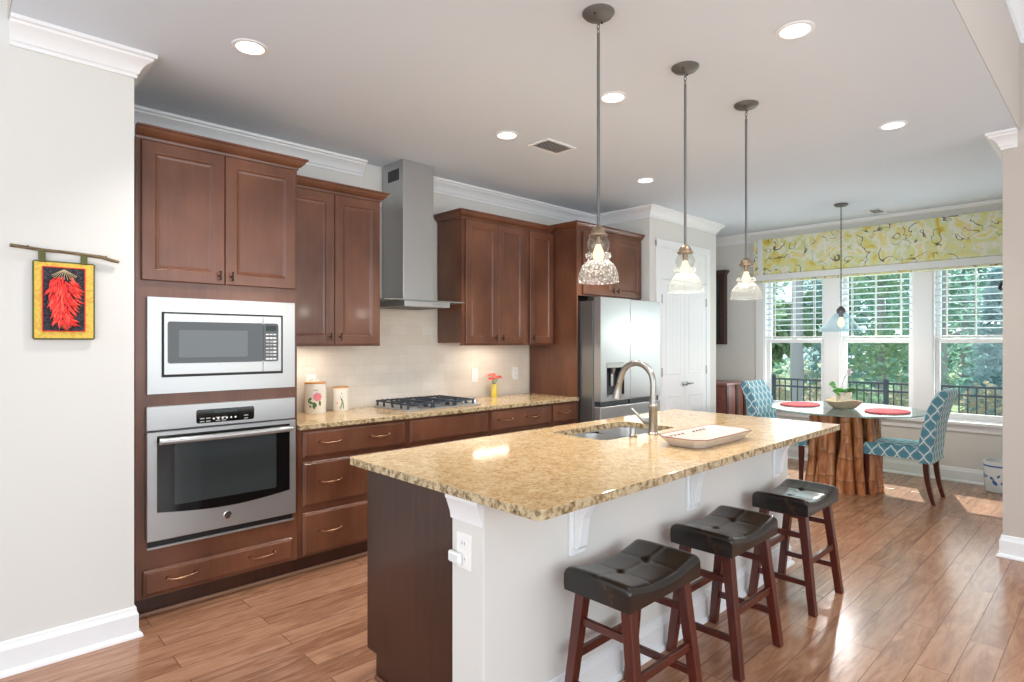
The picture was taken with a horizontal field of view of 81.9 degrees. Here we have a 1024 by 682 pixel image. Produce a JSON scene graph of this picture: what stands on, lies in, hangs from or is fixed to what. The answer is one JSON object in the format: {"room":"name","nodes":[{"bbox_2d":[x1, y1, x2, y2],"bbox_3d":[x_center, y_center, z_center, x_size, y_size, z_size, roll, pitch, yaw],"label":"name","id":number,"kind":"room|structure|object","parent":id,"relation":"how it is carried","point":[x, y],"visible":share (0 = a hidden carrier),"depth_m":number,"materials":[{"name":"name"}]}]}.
{"room":"kitchen","nodes":[
{"label":"kitchen","id":0,"kind":"room"},
{"bbox_2d":[0,0,133,641],"bbox_3d":[-3.563,-0.310,1.650,4.142,3.400,0.884,0,0,-44],"label":"wall","id":1,"kind":"structure","parent":0,"point":[67,127],"depth_m":2.60,"materials":[{"name":"white paint"}]},
{"bbox_2d":[0,605,142,678],"bbox_3d":[-3.317,1.320,1.417,4.174,0.140,0.202,0,0,-44],"label":"baseboard","id":2,"kind":"structure","parent":1,"relation":"attached to","point":[21,654],"depth_m":2.60,"materials":[{"name":"white paint"}]},
{"bbox_2d":[9,12,157,77],"bbox_3d":[-1.892,-1.301,2.633,0.530,0.108,0.080,0,0,-44],"label":"crown molding","id":3,"kind":"structure","parent":1,"relation":"attached to","point":[25,32],"depth_m":2.60,"materials":[{"name":"white paint"}]},
{"bbox_2d":[134,128,568,412],"bbox_3d":[0.054,0.018,5.673,6.648,2.745,0.128,0,0,-44],"label":"wall","id":4,"kind":"structure","parent":0,"point":[409,360],"depth_m":4.76,"materials":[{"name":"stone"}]},
{"bbox_2d":[134,104,367,176],"bbox_3d":[-1.691,-1.301,3.866,1.628,0.108,0.080,0,0,-44],"label":"crown molding","id":5,"kind":"structure","parent":4,"relation":"attached to","point":[320,158],"depth_m":3.85,"materials":[{"name":"white paint"}]},
{"bbox_2d":[297,175,389,345],"bbox_3d":[-1.272,-0.513,4.050,0.774,1.082,0.374,0,0,-44],"label":"upper cabinet","id":6,"kind":"object","parent":4,"relation":"attached to","point":[338,224],"visible":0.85,"depth_m":3.94,"materials":[{"name":"brown wood"}]},
{"bbox_2d":[379,159,464,309],"bbox_3d":[-0.751,-0.804,4.506,0.725,1.098,0.433,0,0,-44],"label":"range hood","id":7,"kind":"object","parent":4,"relation":"attached to","point":[407,212],"visible":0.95,"depth_m":4.44,"materials":[{"name":"silver metal"}]},
{"bbox_2d":[388,168,398,182],"bbox_3d":[-0.895,-1.252,4.448,0.004,0.085,0.150,0,0,-44],"label":"vent grille","id":8,"kind":"object","parent":7,"relation":"attached to","point":[393,173],"depth_m":4.45,"materials":[{"name":"black metal"}]},
{"bbox_2d":[433,208,529,345],"bbox_3d":[-0.248,-0.513,5.032,0.780,1.082,0.374,0,0,-44],"label":"upper cabinet","id":9,"kind":"object","parent":4,"relation":"attached to","point":[482,255],"visible":1,"depth_m":4.87,"materials":[{"name":"brown wood"}]},
{"bbox_2d":[433,176,594,223],"bbox_3d":[0.116,-1.301,5.599,2.220,0.108,0.080,0,0,-44],"label":"crown molding","id":10,"kind":"structure","parent":4,"relation":"attached to","point":[440,185],"depth_m":5.43,"materials":[{"name":"white paint"}]},
{"bbox_2d":[526,222,553,344],"bbox_3d":[0.163,-0.513,5.426,0.356,1.082,0.374,0,0,-44],"label":"upper cabinet","id":11,"kind":"object","parent":4,"relation":"attached to","point":[539,238],"visible":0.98,"depth_m":5.30,"materials":[{"name":"brown wood"}]},
{"bbox_2d":[0,458,1023,681],"bbox_3d":[1.557,1.450,1.230,10.950,0.120,8.620,0,0,-44],"label":"floor","id":12,"kind":"structure","parent":0,"point":[928,596],"depth_m":2.91,"materials":[{"name":"brown wood"}]},
{"bbox_2d":[134,122,308,613],"bbox_3d":[-1.736,0.157,3.416,0.872,2.467,0.655,0,0,-44],"label":"tall cabinet","id":13,"kind":"object","parent":12,"relation":"on","point":[214,219],"visible":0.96,"depth_m":3.14,"materials":[{"name":"brown wood"}]},
{"bbox_2d":[145,397,295,550],"bbox_3d":[-1.716,0.682,3.373,0.756,0.717,0.656,0,0,-44],"label":"wall oven","id":14,"kind":"object","parent":13,"relation":"in","point":[212,469],"visible":1,"depth_m":3.15,"materials":[{"name":"grey metal"}]},
{"bbox_2d":[214,408,236,412],"bbox_3d":[-1.546,0.370,3.186,0.120,0.016,0.001,0,0,-44],"label":"clock","id":15,"kind":"object","parent":14,"relation":"on","point":[216,410],"depth_m":3.18,"materials":[{"name":"black glass"}]},
{"bbox_2d":[146,296,294,394],"bbox_3d":[-1.674,0.018,3.334,0.752,0.489,0.391,0,0,-44],"label":"microwave","id":16,"kind":"object","parent":13,"relation":"in","point":[195,344],"visible":0.99,"depth_m":3.16,"materials":[{"name":"silver metal"}]},
{"bbox_2d":[139,551,366,617],"bbox_3d":[-0.677,1.381,4.125,3.382,0.018,0.018,0,0,-44],"label":"trim","id":17,"kind":"structure","parent":13,"relation":"attached to","point":[141,615],"depth_m":3.33,"materials":[{"name":"brown wood"}]},
{"bbox_2d":[293,419,406,571],"bbox_3d":[-1.176,0.957,3.947,0.767,0.866,0.645,0,0,-44],"label":"base cabinet","id":18,"kind":"object","parent":12,"relation":"on","point":[331,491],"visible":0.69,"depth_m":3.64,"materials":[{"name":"brown wood"}]},
{"bbox_2d":[297,393,578,429],"bbox_3d":[-0.541,0.505,4.580,2.560,0.031,0.623,0,0,-44],"label":"countertop","id":19,"kind":"structure","parent":18,"relation":"on","point":[371,414],"depth_m":4.16,"materials":[{"name":"stone"}]},
{"bbox_2d":[304,380,326,413],"bbox_3d":[-1.359,0.377,4.079,0.148,0.225,0.148,0,0,-44],"label":"canister","id":20,"kind":"object","parent":19,"relation":"on","point":[314,390],"visible":1,"depth_m":4.02,"materials":[{"name":"white ceramic"}]},
{"bbox_2d":[332,386,348,411],"bbox_3d":[-1.220,0.403,4.207,0.117,0.173,0.117,0,0,-44],"label":"canister","id":21,"kind":"object","parent":19,"relation":"on","point":[340,393],"visible":1,"depth_m":4.16,"materials":[{"name":"white ceramic"}]},
{"bbox_2d":[374,395,480,411],"bbox_3d":[-0.641,0.462,4.533,0.690,0.056,0.460,0,0,-44],"label":"gas cooktop","id":22,"kind":"object","parent":19,"relation":"in","point":[408,404],"visible":1,"depth_m":4.43,"materials":[{"name":"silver metal"}]},
{"bbox_2d":[487,373,501,396],"bbox_3d":[-0.152,0.386,5.248,0.176,0.208,0.126,0,0,-44],"label":"flower vase","id":23,"kind":"object","parent":19,"relation":"on","point":[494,385],"visible":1,"depth_m":5.23,"materials":[{"name":"yellow glass"}]},
{"bbox_2d":[407,410,488,447],"bbox_3d":[-0.631,0.957,4.474,0.746,0.866,0.638,0,0,-44],"label":"base cabinet","id":24,"kind":"object","parent":12,"relation":"on","point":[423,431],"visible":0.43,"depth_m":4.24,"materials":[{"name":"brown wood"}]},
{"bbox_2d":[489,404,550,435],"bbox_3d":[-0.104,0.957,4.975,0.706,0.866,0.645,0,0,-44],"label":"base cabinet","id":25,"kind":"object","parent":12,"relation":"on","point":[517,419],"visible":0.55,"depth_m":4.74,"materials":[{"name":"brown wood"}]},
{"bbox_2d":[551,401,575,426],"bbox_3d":[0.272,0.957,5.336,0.335,0.866,0.645,0,0,-44],"label":"drawer","id":26,"kind":"object","parent":12,"relation":"on","point":[563,413],"visible":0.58,"depth_m":5.11,"materials":[{"name":"brown wood"}]},
{"bbox_2d":[367,427,794,681],"bbox_3d":[0.597,0.956,3.061,2.594,0.868,0.951,0,0,-44],"label":"kitchen island","id":27,"kind":"object","parent":12,"relation":"on","point":[430,618],"visible":0.44,"depth_m":2.24,"materials":[{"name":"brown wood"}]},
{"bbox_2d":[457,531,471,571],"bbox_3d":[-0.165,0.717,2.022,0.007,0.123,0.077,0,0,-44],"label":"wall outlet","id":28,"kind":"object","parent":27,"relation":"attached to","point":[464,541],"visible":1,"depth_m":2.01,"materials":[{"name":"white plastic"}]},
{"bbox_2d":[448,550,461,564],"bbox_3d":[-0.197,0.743,2.039,0.017,0.038,0.065,0,0,-44],"label":"night light","id":29,"kind":"object","parent":28,"relation":"attached to","point":[456,557],"visible":1,"depth_m":2.03,"materials":[{"name":"white plastic"}]},
{"bbox_2d":[350,409,839,520],"bbox_3d":[0.630,0.506,3.014,2.607,0.032,1.122,0,0,-44],"label":"island countertop","id":30,"kind":"structure","parent":27,"relation":"on","point":[542,474],"depth_m":2.44,"materials":[{"name":"stone"}]},
{"bbox_2d":[570,427,658,439],"bbox_3d":[0.576,0.620,3.293,0.710,0.196,0.420,0,0,-44],"label":"sink","id":31,"kind":"object","parent":30,"relation":"in","point":[616,432],"visible":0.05,"depth_m":3.48,"materials":[{"name":"silver metal"}]},
{"bbox_2d":[612,360,658,434],"bbox_3d":[0.670,0.294,3.223,0.061,0.391,0.293,0,0,-44],"label":"kitchen faucet","id":32,"kind":"object","parent":30,"relation":"on","point":[652,421],"visible":1,"depth_m":3.14,"materials":[{"name":"silver metal"}]},
{"bbox_2d":[659,425,751,448],"bbox_3d":[0.955,0.465,2.897,0.542,0.049,0.252,0,0,-44],"label":"serving platter","id":33,"kind":"object","parent":30,"relation":"on","point":[704,436],"visible":1,"depth_m":2.92,"materials":[{"name":"beige ceramic"}]},
{"bbox_2d":[530,220,644,422],"bbox_3d":[0.736,0.158,5.789,1.056,2.464,0.644,0,0,-44],"label":"tall cabinet","id":34,"kind":"object","parent":12,"relation":"on","point":[577,276],"visible":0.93,"depth_m":5.42,"materials":[{"name":"brown wood"}]},
{"bbox_2d":[578,297,659,422],"bbox_3d":[0.831,0.498,5.733,0.944,1.783,0.816,0,0,-44],"label":"refrigerator","id":35,"kind":"object","parent":12,"relation":"on","point":[613,333],"visible":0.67,"depth_m":5.29,"materials":[{"name":"silver metal"}]},
{"bbox_2d":[564,539,702,681],"bbox_3d":[0.451,1.097,2.181,0.457,0.587,0.351,0,0,-44],"label":"bar stool","id":36,"kind":"object","parent":12,"relation":"on","point":[640,575],"visible":1,"depth_m":2.12,"materials":[{"name":"black leather"}]},
{"bbox_2d":[666,505,783,681],"bbox_3d":[0.969,1.097,2.681,0.457,0.587,0.351,0,0,-44],"label":"bar stool","id":37,"kind":"object","parent":12,"relation":"on","point":[727,533],"visible":0.97,"depth_m":2.62,"materials":[{"name":"black leather"}]},
{"bbox_2d":[716,380,745,415],"bbox_3d":[2.513,0.940,7.430,0.576,0.900,0.685,0,0,-44],"label":"sideboard","id":38,"kind":"object","parent":12,"relation":"on","point":[730,398],"visible":0.13,"depth_m":7.12,"materials":[{"name":"brown wood"}]},
{"bbox_2d":[741,379,808,479],"bbox_3d":[2.793,0.899,6.139,0.458,0.981,0.649,0,0,-44],"label":"dining chair","id":39,"kind":"object","parent":12,"relation":"on","point":[757,393],"visible":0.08,"depth_m":6.17,"materials":[{"name":"teal fabric"}]},
{"bbox_2d":[748,479,843,616],"bbox_3d":[1.564,1.097,3.249,0.457,0.587,0.351,0,0,-44],"label":"bar stool","id":40,"kind":"object","parent":12,"relation":"on","point":[795,498],"visible":0.99,"depth_m":3.19,"materials":[{"name":"black leather"}]},
{"bbox_2d":[768,401,926,495],"bbox_3d":[3.209,1.017,5.690,1.349,0.758,1.349,0,0,-36],"label":"dining table","id":41,"kind":"object","parent":12,"relation":"on","point":[838,455],"visible":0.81,"depth_m":5.44,"materials":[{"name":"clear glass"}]},
{"bbox_2d":[780,402,819,406],"bbox_3d":[2.933,0.632,6.007,0.474,0.010,0.354,0,0,-44],"label":"placemat","id":42,"kind":"object","parent":41,"relation":"on","point":[794,404],"visible":1,"depth_m":5.95,"materials":[{"name":"red fabric"}]},
{"bbox_2d":[825,397,862,408],"bbox_3d":[3.187,0.590,5.670,0.320,0.094,0.320,0,0,-44],"label":"woven bowl","id":43,"kind":"object","parent":41,"relation":"on","point":[848,404],"visible":0.94,"depth_m":5.57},
{"bbox_2d":[829,369,856,400],"bbox_3d":[3.165,0.442,5.667,0.290,0.375,0.161,0,0,-30],"label":"potted orchid","id":44,"kind":"object","parent":43,"relation":"in","point":[841,394],"visible":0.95,"depth_m":5.64,"materials":[{"name":"white ceramic"}]},
{"bbox_2d":[864,408,910,414],"bbox_3d":[3.429,0.632,5.389,0.474,0.010,0.354,0,0,-44],"label":"placemat","id":45,"kind":"object","parent":41,"relation":"on","point":[872,410],"visible":1,"depth_m":5.35,"materials":[{"name":"red fabric"}]},
{"bbox_2d":[863,388,958,505],"bbox_3d":[3.578,0.899,5.315,0.458,0.981,0.649,0,0,-44],"label":"dining chair","id":46,"kind":"object","parent":12,"relation":"on","point":[928,450],"visible":0.94,"depth_m":5.11,"materials":[{"name":"teal fabric"}]},
{"bbox_2d":[983,458,1002,493],"bbox_3d":[4.538,1.248,5.482,0.256,0.285,0.256,0,0,-44],"label":"planter","id":47,"kind":"object","parent":12,"relation":"on","point":[992,467],"visible":0.55,"depth_m":5.44,"materials":[{"name":"white ceramic"}]},
{"bbox_2d":[983,464,1002,485],"bbox_3d":[4.538,1.234,5.482,0.255,0.187,0.255,0,0,-44],"label":"painted pattern","id":48,"kind":"object","parent":47,"relation":"attached to","point":[992,473],"depth_m":5.43,"materials":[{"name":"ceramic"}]},
{"bbox_2d":[9,0,1017,237],"bbox_3d":[1.164,-1.405,4.304,7.260,0.100,3.640,0,0,-44],"label":"ceiling","id":49,"kind":"structure","parent":0,"point":[382,83],"depth_m":3.19,"materials":[{"name":"white paint"}]},
{"bbox_2d":[231,38,267,55],"bbox_3d":[-1.203,-1.351,2.711,0.156,0.007,0.156,0,0,-44],"label":"recessed light","id":50,"kind":"object","parent":49,"relation":"in","point":[250,47],"visible":1,"depth_m":2.71,"materials":[{"name":"white glass"}]},
{"bbox_2d":[495,131,518,139],"bbox_3d":[-0.033,-1.351,3.862,0.156,0.007,0.156,0,0,-44],"label":"recessed light","id":51,"kind":"object","parent":49,"relation":"in","point":[505,135],"visible":1,"depth_m":3.86,"materials":[{"name":"white paint"}]},
{"bbox_2d":[528,138,575,154],"bbox_3d":[0.279,-1.351,4.086,0.290,0.008,0.190,0,0,-44],"label":"ceiling vent","id":52,"kind":"object","parent":49,"relation":"in","point":[548,145],"visible":1,"depth_m":4.08,"materials":[{"name":"white metal"}]},
{"bbox_2d":[582,3,614,260],"bbox_3d":[0.355,-0.799,2.426,0.168,1.110,0.168,0,0,-44],"label":"pendant light","id":53,"kind":"object","parent":49,"relation":"hanging from","point":[600,13],"visible":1,"depth_m":2.42,"materials":[{"name":"grey metal"}]},
{"bbox_2d":[600,91,626,102],"bbox_3d":[0.559,-1.351,3.263,0.156,0.007,0.156,0,0,-44],"label":"recessed light","id":54,"kind":"object","parent":49,"relation":"in","point":[612,96],"visible":0.96,"depth_m":3.26,"materials":[{"name":"white paint"}]},
{"bbox_2d":[671,61,698,274],"bbox_3d":[0.853,-0.799,2.907,0.168,1.110,0.168,0,0,-44],"label":"pendant light","id":55,"kind":"object","parent":49,"relation":"hanging from","point":[684,68],"visible":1,"depth_m":2.90,"materials":[{"name":"grey metal"}]},
{"bbox_2d":[734,100,758,283],"bbox_3d":[1.334,-0.799,3.363,0.168,1.110,0.168,0,0,-44],"label":"pendant light","id":56,"kind":"object","parent":49,"relation":"hanging from","point":[745,105],"visible":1,"depth_m":3.36,"materials":[{"name":"grey metal"}]},
{"bbox_2d":[775,20,814,39],"bbox_3d":[1.229,-1.351,2.562,0.156,0.007,0.156,0,0,-44],"label":"recessed light","id":57,"kind":"object","parent":49,"relation":"in","point":[796,29],"visible":1,"depth_m":2.56,"materials":[{"name":"white paint"}]},
{"bbox_2d":[834,203,847,326],"bbox_3d":[3.232,-0.727,5.796,0.400,1.256,0.400,0,0,-44],"label":"dining pendant","id":58,"kind":"object","parent":49,"relation":"hanging from","point":[841,310],"visible":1,"depth_m":5.79,"materials":[{"name":"grey metal"}]},
{"bbox_2d":[865,208,887,213],"bbox_3d":[3.762,-1.351,6.089,0.260,0.008,0.140,0,0,-44],"label":"ceiling vent","id":59,"kind":"object","parent":49,"relation":"in","point":[876,210],"visible":1,"depth_m":6.09,"materials":[{"name":"white metal"}]},
{"bbox_2d":[878,120,907,129],"bbox_3d":[2.379,-1.351,3.684,0.156,0.007,0.156,0,0,-44],"label":"recessed light","id":60,"kind":"object","parent":49,"relation":"in","point":[891,125],"visible":1,"depth_m":3.69,"materials":[{"name":"white paint"}]},
{"bbox_2d":[8,0,1018,129],"bbox_3d":[0.563,-1.683,3.122,4.762,0.655,2.773,0,0,-44],"label":"wall header","id":61,"kind":"structure","parent":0,"point":[988,23],"depth_m":3.11,"materials":[{"name":"beige paint"}]},
{"bbox_2d":[134,59,156,89],"bbox_3d":[-1.990,-1.301,3.059,0.080,0.108,0.830,0,0,-44],"label":"crown molding","id":62,"kind":"structure","parent":61,"relation":"attached to","point":[147,67],"depth_m":2.90,"materials":[{"name":"white paint"}]},
{"bbox_2d":[985,136,1002,160],"bbox_3d":[3.973,-1.301,4.641,2.420,0.108,0.080,0,0,-44],"label":"crown molding","id":63,"kind":"structure","parent":61,"relation":"attached to","point":[993,143],"depth_m":4.00,"materials":[{"name":"white paint"}]},
{"bbox_2d":[1003,0,1023,43],"bbox_3d":[3.247,-1.956,0.327,4.760,0.108,4.976,0,0,-44],"label":"crown molding","id":64,"kind":"structure","parent":61,"relation":"attached to","point":[1015,8],"depth_m":3.50,"materials":[{"name":"white paint"}]},
{"bbox_2d":[602,217,715,412],"bbox_3d":[1.628,0.018,6.619,1.374,2.745,0.700,0,0,-44],"label":"wall","id":65,"kind":"structure","parent":0,"point":[652,228],"depth_m":6.19,"materials":[{"name":"white paint"}]},
{"bbox_2d":[594,204,651,224],"bbox_3d":[1.131,-1.301,6.087,0.080,0.108,0.780,0,0,-44],"label":"crown molding","id":66,"kind":"structure","parent":65,"relation":"attached to","point":[639,212],"depth_m":6.05,"materials":[{"name":"white paint"}]},
{"bbox_2d":[655,238,709,411],"bbox_3d":[1.852,0.170,6.335,1.104,2.440,0.022,0,0,-44],"label":"door frame","id":67,"kind":"structure","parent":65,"relation":"attached to","point":[668,263],"depth_m":6.27,"materials":[{"name":"white paint"}]},
{"bbox_2d":[662,279,706,411],"bbox_3d":[1.869,0.370,6.317,0.930,2.030,0.068,0,0,-44],"label":"door","id":68,"kind":"structure","parent":65,"relation":"in","point":[684,304],"depth_m":6.30,"materials":[{"name":"white paint"}]},
{"bbox_2d":[650,204,725,233],"bbox_3d":[1.898,-1.301,6.338,1.534,0.108,0.080,0,0,-44],"label":"crown molding","id":69,"kind":"structure","parent":65,"relation":"attached to","point":[657,212],"depth_m":6.28,"materials":[{"name":"white paint"}]},
{"bbox_2d":[716,199,1002,469],"bbox_3d":[3.708,0.018,6.716,0.230,2.745,3.680,0,0,-44],"label":"wall","id":70,"kind":"structure","parent":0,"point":[736,359],"depth_m":6.68,"materials":[{"name":"white paint"}]},
{"bbox_2d":[716,270,729,343],"bbox_3d":[2.608,-0.446,7.725,0.117,0.952,0.451,0,0,-44],"label":"wall curio","id":71,"kind":"structure","parent":70,"relation":"attached to","point":[721,275],"depth_m":7.61,"materials":[{"name":"brown wood"}]},
{"bbox_2d":[764,279,823,402],"bbox_3d":[3.398,-0.060,7.077,0.127,1.700,0.690,0,0,-44],"label":"window","id":72,"kind":"structure","parent":70,"relation":"attached to","point":[768,342],"depth_m":7.28,"materials":[{"name":"white paint"}]},
{"bbox_2d":[766,279,822,337],"bbox_3d":[3.373,-0.472,7.053,0.051,0.845,0.658,0,0,-44],"label":"blind","id":73,"kind":"object","parent":70,"relation":"attached to","point":[813,284],"visible":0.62,"depth_m":7.04,"materials":[{"name":"white plastic"}]},
{"bbox_2d":[840,272,912,407],"bbox_3d":[3.993,-0.060,6.457,0.127,1.700,0.700,0,0,-44],"label":"window","id":74,"kind":"structure","parent":70,"relation":"attached to","point":[844,342],"depth_m":6.61,"materials":[{"name":"white paint"}]},
{"bbox_2d":[842,272,911,337],"bbox_3d":[3.968,-0.472,6.433,0.051,0.845,0.668,0,0,-44],"label":"blind","id":75,"kind":"object","parent":70,"relation":"attached to","point":[901,278],"visible":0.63,"depth_m":6.41,"materials":[{"name":"white plastic"}]},
{"bbox_2d":[753,209,1002,283],"bbox_3d":[3.904,-0.986,6.357,0.101,0.528,2.610,0,0,-44],"label":"valance","id":76,"kind":"object","parent":70,"relation":"attached to","point":[972,240],"visible":1,"depth_m":6.24,"materials":[{"name":"yellow fabric"}]},
{"bbox_2d":[788,446,983,484],"bbox_3d":[3.377,1.320,6.399,0.846,0.140,3.441,0,0,-44],"label":"baseboard","id":77,"kind":"structure","parent":70,"relation":"attached to","point":[957,474],"depth_m":6.09,"materials":[{"name":"white paint"}]},
{"bbox_2d":[775,409,1002,427],"bbox_3d":[3.949,0.805,6.411,0.105,0.030,2.655,0,0,-44],"label":"window sill","id":78,"kind":"structure","parent":70,"relation":"attached to","point":[906,419],"depth_m":5.82,"materials":[{"name":"white paint"}]},
{"bbox_2d":[933,271,1002,424],"bbox_3d":[4.593,-0.060,5.832,0.127,1.700,0.698,0,0,-44],"label":"window","id":79,"kind":"structure","parent":70,"relation":"attached to","point":[937,341],"depth_m":6.03,"materials":[{"name":"white paint"}]},
{"bbox_2d":[935,266,1002,336],"bbox_3d":[4.568,-0.472,5.808,0.051,0.845,0.666,0,0,-44],"label":"blind","id":80,"kind":"object","parent":70,"relation":"attached to","point":[976,273],"visible":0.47,"depth_m":5.84,"materials":[{"name":"white plastic"}]},
{"bbox_2d":[1003,43,1023,537],"bbox_3d":[5.780,-0.310,2.815,2.340,3.400,5.059,0,0,-44],"label":"wall","id":81,"kind":"structure","parent":0,"point":[1013,158],"depth_m":3.79,"materials":[{"name":"beige paint"}]},
{"bbox_2d":[985,127,1017,149],"bbox_3d":[3.154,-1.301,3.805,0.080,0.108,0.154,0,0,-44],"label":"crown molding","id":82,"kind":"structure","parent":81,"relation":"attached to","point":[1006,138],"depth_m":3.79,"materials":[{"name":"white paint"}]},
{"bbox_2d":[996,533,1023,561],"bbox_3d":[5.758,1.320,2.815,2.372,0.140,5.091,0,0,-44],"label":"baseboard","id":83,"kind":"structure","parent":81,"relation":"attached to","point":[1010,547],"depth_m":3.79,"materials":[{"name":"white paint"}]},
{"label":"outside","id":84,"kind":"structure","parent":0,"visible":0},
{"bbox_2d":[773,360,984,413],"bbox_3d":[21.026,2.110,34.028,62.540,0.200,70.000,0,0,-44],"label":"ground","id":85,"kind":"structure","parent":84,"point":[954,408],"depth_m":27.27,"materials":[{"name":"green plant"}]},
{"bbox_2d":[772,282,790,380],"bbox_3d":[12.720,-5.186,30.923,4.400,15.473,4.222,0,0,-44],"label":"pine tree","id":86,"kind":"object","parent":85,"relation":"on","point":[784,283],"visible":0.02,"depth_m":30.06,"materials":[{"name":"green plant"}]},
{"bbox_2d":[772,297,790,343],"bbox_3d":[8.659,-3.080,21.111,3.088,10.385,3.516,0,0,-15],"label":"tree","id":87,"kind":"object","parent":85,"relation":"on","point":[779,321],"visible":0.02,"depth_m":19.96,"materials":[{"name":"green plant"}]},
{"bbox_2d":[776,377,790,400],"bbox_3d":[6.217,1.396,14.323,0.992,1.286,1.025,0,0,-44],"label":"shrub","id":88,"kind":"object","parent":85,"relation":"on","point":[777,387],"visible":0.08,"depth_m":14.18,"materials":[{"name":"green plant"}]},
{"bbox_2d":[772,284,817,368],"bbox_3d":[11.338,-3.965,25.874,3.902,12.154,3.936,0,0,-44],"label":"tree","id":89,"kind":"object","parent":85,"relation":"on","point":[778,349],"visible":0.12,"depth_m":24.92,"materials":[{"name":"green plant"}]},
{"bbox_2d":[790,281,804,400],"bbox_3d":[8.278,-3.328,16.546,2.986,10.881,3.176,0,0,19],"label":"tree","id":90,"kind":"object","parent":85,"relation":"on","point":[796,349],"visible":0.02,"depth_m":16.67,"materials":[{"name":"grey plant"}]},
{"bbox_2d":[784,280,820,371],"bbox_3d":[21.262,-4.853,41.353,4.202,14.555,4.452,0,0,-44],"label":"fir tree","id":91,"kind":"object","parent":85,"relation":"on","point":[811,356],"visible":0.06,"depth_m":41.44,"materials":[{"name":"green plant"}]},
{"bbox_2d":[802,377,851,400],"bbox_3d":[7.437,1.376,13.895,1.035,1.326,1.043,0,0,-11],"label":"shrub","id":92,"kind":"object","parent":85,"relation":"on","point":[806,398],"visible":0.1,"depth_m":13.99,"materials":[{"name":"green plant"}]},
{"bbox_2d":[803,289,860,347],"bbox_3d":[19.784,-3.357,36.907,4.099,10.937,3.340,0,0,20],"label":"tree","id":93,"kind":"object","parent":85,"relation":"on","point":[807,293],"visible":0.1,"depth_m":37.23,"materials":[{"name":"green plant"}]},
{"bbox_2d":[814,285,863,354],"bbox_3d":[17.496,-4.813,32.687,3.572,13.848,3.103,0,0,19],"label":"tree","id":94,"kind":"object","parent":85,"relation":"on","point":[819,297],"visible":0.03,"depth_m":32.47,"materials":[{"name":"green plant"}]},
{"bbox_2d":[804,279,874,384],"bbox_3d":[15.403,-5.506,27.870,4.294,16.244,4.010,0,0,-44],"label":"fir tree","id":95,"kind":"object","parent":85,"relation":"on","point":[817,346],"visible":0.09,"depth_m":27.76,"materials":[{"name":"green plant"}]},
{"bbox_2d":[815,273,908,397],"bbox_3d":[13.999,-4.609,22.581,4.378,14.044,4.498,0,0,-44],"label":"pine tree","id":96,"kind":"object","parent":85,"relation":"on","point":[855,320],"visible":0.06,"depth_m":22.47,"materials":[{"name":"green plant"}]},
{"bbox_2d":[848,378,882,403],"bbox_3d":[7.361,1.394,12.555,0.993,1.290,1.034,0,0,-44],"label":"shrub","id":97,"kind":"object","parent":85,"relation":"on","point":[875,398],"visible":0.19,"depth_m":12.45,"materials":[{"name":"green plant"}]},
{"bbox_2d":[855,276,902,373],"bbox_3d":[24.214,-4.943,38.082,4.295,14.973,4.186,0,0,-44],"label":"pine tree","id":98,"kind":"object","parent":85,"relation":"on","point":[886,307],"visible":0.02,"depth_m":38.02,"materials":[{"name":"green plant"}]},
{"bbox_2d":[772,374,1002,415],"bbox_3d":[6.035,1.333,11.332,0.084,1.355,10.084,0,0,-44],"label":"fence","id":99,"kind":"object","parent":85,"relation":"on","point":[885,382],"visible":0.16,"depth_m":10.59,"materials":[{"name":"black metal"}]},
{"bbox_2d":[889,382,907,406],"bbox_3d":[8.315,1.399,12.137,1.030,1.279,1.076,0,0,-44],"label":"shrub","id":100,"kind":"object","parent":85,"relation":"on","point":[896,395],"visible":0.09,"depth_m":12.23,"materials":[{"name":"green plant"}]},
{"bbox_2d":[848,273,953,403],"bbox_3d":[12.103,-2.166,18.717,3.783,8.552,3.343,0,0,-44],"label":"tree","id":101,"kind":"object","parent":85,"relation":"on","point":[884,353],"visible":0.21,"depth_m":18.33,"materials":[{"name":"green plant"}]},
{"bbox_2d":[872,274,952,377],"bbox_3d":[22.574,-5.191,33.860,4.000,15.244,4.036,0,0,20],"label":"pine tree","id":102,"kind":"object","parent":85,"relation":"on","point":[903,368],"visible":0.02,"depth_m":33.69,"materials":[{"name":"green plant"}]},
{"bbox_2d":[872,267,1002,398],"bbox_3d":[11.326,-3.314,15.656,3.184,10.848,3.023,0,0,-44],"label":"pine tree","id":103,"kind":"object","parent":85,"relation":"on","point":[944,346],"visible":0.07,"depth_m":15.49,"materials":[{"name":"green plant"}]},
{"bbox_2d":[903,267,996,388],"bbox_3d":[18.764,-4.243,24.393,4.286,13.520,4.367,0,0,-44],"label":"pine tree","id":104,"kind":"object","parent":85,"relation":"on","point":[965,364],"visible":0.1,"depth_m":24.32,"materials":[{"name":"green plant"}]},
{"bbox_2d":[948,273,984,373],"bbox_3d":[26.979,-5.274,35.174,3.412,14.772,3.291,0,0,-44],"label":"tree","id":105,"kind":"object","parent":85,"relation":"on","point":[950,293],"visible":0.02,"depth_m":35.00,"materials":[{"name":"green plant"}]},
{"bbox_2d":[958,267,995,396],"bbox_3d":[17.313,-5.258,19.651,4.253,15.829,4.177,0,0,-44],"label":"fir tree","id":106,"kind":"object","parent":85,"relation":"on","point":[984,278],"visible":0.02,"depth_m":20.54,"materials":[{"name":"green plant"}]},
{"bbox_2d":[956,380,1002,415],"bbox_3d":[9.483,1.396,11.762,0.986,1.286,1.039,0,0,-44],"label":"shrub","id":107,"kind":"object","parent":85,"relation":"on","point":[991,391],"visible":0.3,"depth_m":11.85,"materials":[{"name":"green plant"}]},
{"bbox_2d":[960,266,1002,415],"bbox_3d":[10.674,0.208,12.990,1.638,3.806,1.618,0,0,-44],"label":"fir tree","id":108,"kind":"object","parent":85,"relation":"on","point":[992,354],"visible":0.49,"depth_m":12.93,"materials":[{"name":"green plant"}]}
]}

